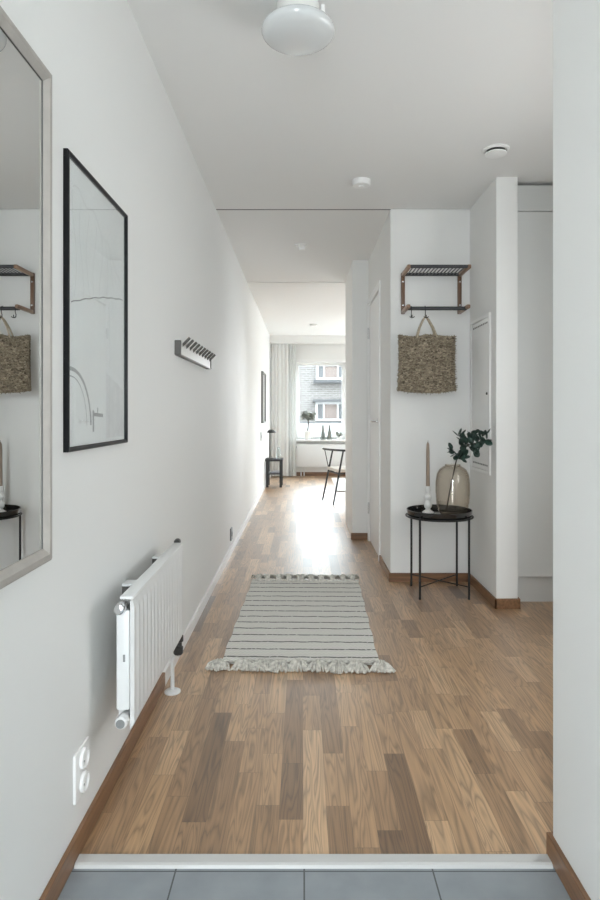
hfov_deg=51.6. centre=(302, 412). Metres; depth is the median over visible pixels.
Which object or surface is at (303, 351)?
wall
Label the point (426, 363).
bag
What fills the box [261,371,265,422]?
framed picture
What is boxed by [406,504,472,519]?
tray
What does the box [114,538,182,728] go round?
radiator
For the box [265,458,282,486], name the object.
side table
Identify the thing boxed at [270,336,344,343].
rail
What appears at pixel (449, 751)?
floor
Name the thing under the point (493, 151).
ceiling vent
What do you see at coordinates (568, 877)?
baseboard
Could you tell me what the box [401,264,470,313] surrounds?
rack
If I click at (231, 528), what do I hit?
wall socket
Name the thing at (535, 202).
tall cabinet
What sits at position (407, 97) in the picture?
ceiling
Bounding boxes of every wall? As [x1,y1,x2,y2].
[0,0,270,899]
[288,344,344,471]
[345,260,368,533]
[369,209,469,572]
[553,0,599,899]
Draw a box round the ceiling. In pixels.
[127,0,552,335]
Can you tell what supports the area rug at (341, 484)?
on the floor
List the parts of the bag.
handle, handle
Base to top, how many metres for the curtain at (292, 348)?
2.380 m
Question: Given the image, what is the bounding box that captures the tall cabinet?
[518,185,552,601]
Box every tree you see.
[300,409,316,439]
[320,425,325,439]
[327,425,331,439]
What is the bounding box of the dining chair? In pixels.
[322,448,344,504]
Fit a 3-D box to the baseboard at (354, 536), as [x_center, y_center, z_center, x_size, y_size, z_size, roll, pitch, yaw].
[0.519,1.125,5.659,0.161,0.060,0.013,0,0,0]
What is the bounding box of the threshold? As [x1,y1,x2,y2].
[74,854,552,868]
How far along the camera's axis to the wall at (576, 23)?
1.47 m
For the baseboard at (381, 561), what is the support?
attached to the wall at (409, 421)
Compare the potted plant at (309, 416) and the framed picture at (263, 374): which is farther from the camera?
the potted plant at (309, 416)
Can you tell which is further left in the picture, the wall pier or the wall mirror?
the wall mirror
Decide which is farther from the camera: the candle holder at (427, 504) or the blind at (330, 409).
the blind at (330, 409)
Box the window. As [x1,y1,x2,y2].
[296,359,344,440]
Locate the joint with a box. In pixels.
[216,209,390,209]
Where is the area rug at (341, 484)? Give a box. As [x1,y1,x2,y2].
[331,478,344,491]
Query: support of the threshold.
on the floor
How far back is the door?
5.22 m
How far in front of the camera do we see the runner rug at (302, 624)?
3.28 m
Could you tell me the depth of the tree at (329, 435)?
11.31 m
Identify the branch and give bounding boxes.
[446,429,492,510]
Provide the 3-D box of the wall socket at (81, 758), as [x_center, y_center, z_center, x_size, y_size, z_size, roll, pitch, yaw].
[-0.587,0.952,1.654,0.017,0.126,0.104,0,0,0]
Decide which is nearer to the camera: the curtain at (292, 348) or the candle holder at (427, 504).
the candle holder at (427, 504)
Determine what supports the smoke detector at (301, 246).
attached to the ceiling
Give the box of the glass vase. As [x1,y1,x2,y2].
[435,466,469,513]
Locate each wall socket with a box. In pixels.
[73,737,88,804]
[230,527,232,540]
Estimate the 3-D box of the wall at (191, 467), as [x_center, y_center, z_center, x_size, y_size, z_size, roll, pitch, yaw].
[-0.657,-0.150,4.875,0.125,2.710,13.250,0,0,0]
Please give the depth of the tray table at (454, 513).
3.90 m
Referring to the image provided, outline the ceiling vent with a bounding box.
[482,144,509,158]
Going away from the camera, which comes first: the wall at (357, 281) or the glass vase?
the glass vase
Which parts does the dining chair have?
leg, rail, seat, leg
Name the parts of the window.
sill, casing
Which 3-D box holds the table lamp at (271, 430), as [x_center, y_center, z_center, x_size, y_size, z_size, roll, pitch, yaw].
[-0.504,0.488,9.720,0.159,0.460,0.140,0,0,0]
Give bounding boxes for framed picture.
[63,148,127,452]
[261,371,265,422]
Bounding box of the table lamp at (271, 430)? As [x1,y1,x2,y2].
[266,429,275,458]
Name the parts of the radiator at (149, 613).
panel, bracket rail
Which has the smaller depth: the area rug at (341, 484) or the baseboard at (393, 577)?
the baseboard at (393, 577)
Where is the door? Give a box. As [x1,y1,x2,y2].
[367,280,379,560]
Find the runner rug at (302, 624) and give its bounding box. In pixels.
[205,573,395,673]
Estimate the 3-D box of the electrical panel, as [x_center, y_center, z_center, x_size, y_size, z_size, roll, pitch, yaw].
[1.135,-0.117,3.978,0.015,0.993,0.425,0,0,0]
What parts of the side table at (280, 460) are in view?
leg, leg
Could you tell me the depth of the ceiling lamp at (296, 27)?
2.06 m
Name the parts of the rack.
arm, arm, arm, arm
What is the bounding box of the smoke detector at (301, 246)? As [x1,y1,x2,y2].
[295,243,306,250]
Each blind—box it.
[325,366,336,377]
[325,404,336,418]
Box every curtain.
[271,344,287,475]
[288,344,295,475]
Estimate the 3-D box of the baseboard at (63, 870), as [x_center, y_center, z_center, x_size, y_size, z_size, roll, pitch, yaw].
[-0.589,1.125,4.825,0.013,0.060,13.150,0,0,0]
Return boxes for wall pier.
[470,177,517,597]
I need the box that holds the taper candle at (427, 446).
[426,442,429,485]
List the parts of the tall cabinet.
door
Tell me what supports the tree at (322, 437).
on the window
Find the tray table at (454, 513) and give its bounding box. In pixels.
[405,504,473,599]
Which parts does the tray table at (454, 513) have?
leg, leg, leg, leg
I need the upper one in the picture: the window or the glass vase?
the window
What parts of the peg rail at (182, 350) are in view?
rail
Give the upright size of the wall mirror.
1.111 m
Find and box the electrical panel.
[470,312,490,475]
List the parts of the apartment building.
sill, glass, glass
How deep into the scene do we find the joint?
4.25 m
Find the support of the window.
in the wall at (303, 351)
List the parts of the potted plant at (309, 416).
pot, crown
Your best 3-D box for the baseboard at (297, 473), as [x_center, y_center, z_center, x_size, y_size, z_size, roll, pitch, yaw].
[1.810,1.120,11.393,4.780,0.070,0.013,0,0,0]
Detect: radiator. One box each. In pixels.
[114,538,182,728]
[296,444,344,475]
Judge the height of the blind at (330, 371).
0.439 m
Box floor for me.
[57,476,570,899]
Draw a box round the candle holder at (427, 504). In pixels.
[422,486,433,513]
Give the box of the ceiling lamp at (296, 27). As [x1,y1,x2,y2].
[261,0,334,55]
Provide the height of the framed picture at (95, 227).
0.755 m
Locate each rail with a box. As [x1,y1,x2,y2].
[175,337,215,368]
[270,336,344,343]
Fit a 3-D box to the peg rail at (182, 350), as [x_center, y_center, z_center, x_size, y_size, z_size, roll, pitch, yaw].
[-0.564,-0.315,3.353,0.063,0.093,0.965,0,0,0]
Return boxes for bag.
[396,316,457,394]
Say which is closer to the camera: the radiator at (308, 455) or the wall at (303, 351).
the radiator at (308, 455)
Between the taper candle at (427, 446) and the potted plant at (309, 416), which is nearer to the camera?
the taper candle at (427, 446)
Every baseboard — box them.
[39,475,270,899]
[296,472,344,475]
[351,533,367,539]
[379,555,389,580]
[389,573,467,581]
[470,574,519,608]
[546,832,590,899]
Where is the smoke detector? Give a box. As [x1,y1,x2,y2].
[352,177,370,188]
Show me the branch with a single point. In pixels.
(473, 436)
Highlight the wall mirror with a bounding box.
[0,6,51,589]
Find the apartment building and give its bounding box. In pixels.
[299,366,341,435]
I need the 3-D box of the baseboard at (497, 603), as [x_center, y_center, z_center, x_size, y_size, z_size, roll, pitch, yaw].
[1.206,1.125,3.943,0.151,0.060,0.587,0,0,0]
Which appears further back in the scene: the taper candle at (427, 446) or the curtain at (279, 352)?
the curtain at (279, 352)
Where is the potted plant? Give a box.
[335,431,342,439]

